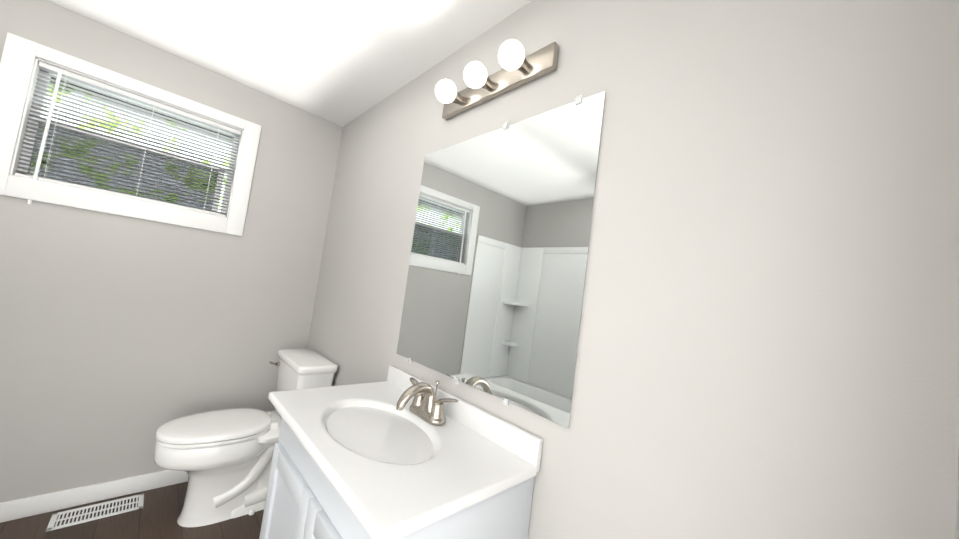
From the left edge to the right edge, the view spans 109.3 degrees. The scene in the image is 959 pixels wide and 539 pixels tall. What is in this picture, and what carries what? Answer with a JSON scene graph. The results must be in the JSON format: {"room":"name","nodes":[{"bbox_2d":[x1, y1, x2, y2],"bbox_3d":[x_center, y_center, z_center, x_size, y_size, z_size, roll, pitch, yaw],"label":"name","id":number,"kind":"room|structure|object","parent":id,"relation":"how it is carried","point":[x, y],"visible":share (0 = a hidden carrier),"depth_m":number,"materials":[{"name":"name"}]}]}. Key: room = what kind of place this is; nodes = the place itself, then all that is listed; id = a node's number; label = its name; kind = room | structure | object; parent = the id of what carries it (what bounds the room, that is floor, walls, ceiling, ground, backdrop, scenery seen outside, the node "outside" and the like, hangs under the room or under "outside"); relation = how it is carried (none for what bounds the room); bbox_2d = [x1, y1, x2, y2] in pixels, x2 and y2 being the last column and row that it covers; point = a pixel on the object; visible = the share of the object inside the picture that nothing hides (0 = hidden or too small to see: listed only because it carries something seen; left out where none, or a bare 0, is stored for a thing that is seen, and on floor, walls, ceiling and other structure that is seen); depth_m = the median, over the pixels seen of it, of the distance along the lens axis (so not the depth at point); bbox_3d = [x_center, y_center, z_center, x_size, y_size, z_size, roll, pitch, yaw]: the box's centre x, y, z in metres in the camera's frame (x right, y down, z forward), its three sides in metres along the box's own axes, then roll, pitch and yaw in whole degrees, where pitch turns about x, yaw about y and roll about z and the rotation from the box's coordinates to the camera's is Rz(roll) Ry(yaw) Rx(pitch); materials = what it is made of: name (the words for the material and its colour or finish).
{"room":"bathroom","nodes":[
{"label":"bathroom","id":0,"kind":"room"},
{"bbox_2d":[0,481,263,538],"bbox_3d":[-1.217,1.288,0.640,2.490,0.100,2.990,11,-5,-43],"label":"floor","id":1,"kind":"structure","parent":0,"point":[156,516],"depth_m":1.67,"materials":[{"name":"brown wood"}]},
{"bbox_2d":[46,493,143,531],"bbox_3d":[-1.913,1.215,1.712,0.320,0.006,0.140,11,-5,-43],"label":"floor vent","id":2,"kind":"object","parent":1,"relation":"in","point":[63,519],"visible":1,"depth_m":1.70,"materials":[{"name":"white metal"}]},
{"bbox_2d":[153,349,337,526],"bbox_3d":[-1.313,0.901,1.903,0.746,0.806,0.505,11,-5,-43],"label":"toilet","id":3,"kind":"object","parent":1,"relation":"on","point":[223,458],"visible":0.62,"depth_m":1.77,"materials":[{"name":"white ceramic"}]},
{"bbox_2d":[259,366,542,538],"bbox_3d":[-0.351,0.901,1.084,0.500,0.946,0.868,11,-5,-43],"label":"bathroom vanity","id":4,"kind":"object","parent":1,"relation":"on","point":[361,461],"visible":0.96,"depth_m":0.96,"materials":[{"name":"white paint"}]},
{"bbox_2d":[396,377,457,425],"bbox_3d":[-0.214,0.457,1.189,0.166,0.122,0.281,11,-5,-43],"label":"faucet","id":5,"kind":"object","parent":4,"relation":"on","point":[426,406],"visible":1,"depth_m":1.17,"materials":[{"name":"silver metal"}]},
{"bbox_2d":[0,0,342,502],"bbox_3d":[-2.038,-0.028,1.766,2.250,2.440,0.120,11,-5,-43],"label":"wall","id":6,"kind":"structure","parent":0,"point":[123,339],"depth_m":1.86,"materials":[{"name":"paint"}]},
{"bbox_2d":[0,470,187,522],"bbox_3d":[-1.880,1.188,1.889,1.518,0.090,0.016,11,-5,-43],"label":"baseboard","id":7,"kind":"structure","parent":6,"relation":"attached to","point":[35,505],"depth_m":1.74,"materials":[{"name":"white wood"}]},
{"bbox_2d":[0,32,261,235],"bbox_3d":[-1.853,-0.641,1.885,0.989,0.726,0.121,11,-5,-43],"label":"window","id":8,"kind":"structure","parent":6,"relation":"in","point":[19,62],"depth_m":1.77,"materials":[{"name":"white"}]},
{"bbox_2d":[14,61,240,216],"bbox_3d":[-1.838,-0.596,1.861,0.801,0.678,0.054,11,-5,-43],"label":"window blind","id":9,"kind":"object","parent":8,"relation":"attached to","point":[59,72],"visible":0.96,"depth_m":1.81,"materials":[{"name":"grey plastic"}]},
{"bbox_2d":[47,0,531,126],"bbox_3d":[-0.891,-1.226,0.806,2.490,0.100,2.990,11,-5,-43],"label":"ceiling","id":10,"kind":"structure","parent":0,"point":[342,63],"depth_m":1.65,"materials":[{"name":"paint"}]},
{"bbox_2d":[307,0,958,538],"bbox_3d":[-0.205,0.195,1.533,0.120,2.440,2.990,11,-5,-43],"label":"wall","id":11,"kind":"structure","parent":0,"point":[769,336],"depth_m":0.71,"materials":[{"name":"paint"}]},
{"bbox_2d":[408,95,581,405],"bbox_3d":[0.001,-0.062,1.272,0.010,0.980,0.730,11,-5,-43],"label":"clips","id":12,"kind":"object","parent":11,"relation":"attached to","point":[504,127],"visible":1,"depth_m":1.09,"materials":[{"name":"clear plastic"}]},
{"bbox_2d":[435,39,558,119],"bbox_3d":[0.005,-0.728,1.301,0.148,0.090,0.600,11,-5,-43],"label":"light","id":13,"kind":"object","parent":11,"relation":"attached to","point":[519,69],"visible":1,"depth_m":1.25,"materials":[{"name":"silver metal"}]},
{"bbox_2d":[396,91,605,427],"bbox_3d":[-0.010,-0.062,1.288,0.005,0.957,0.916,11,-5,-43],"label":"mirror","id":14,"kind":"object","parent":11,"relation":"attached to","point":[494,293],"visible":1,"depth_m":1.16,"materials":[{"name":"clear glass"}]},
{"bbox_2d":[955,445,958,538],"bbox_3d":[-0.070,0.090,-0.320,2.250,2.440,0.120,11,-5,-43],"label":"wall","id":15,"kind":"structure","parent":0,"point":[957,522],"depth_m":0.48,"materials":[{"name":"paint"}]},
{"label":"outside","id":16,"kind":"structure","parent":0,"visible":0},
{"bbox_2d":[42,77,232,211],"bbox_3d":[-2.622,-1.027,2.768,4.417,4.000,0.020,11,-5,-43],"label":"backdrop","id":17,"kind":"structure","parent":16,"point":[138,125],"depth_m":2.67,"materials":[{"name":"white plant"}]}
]}

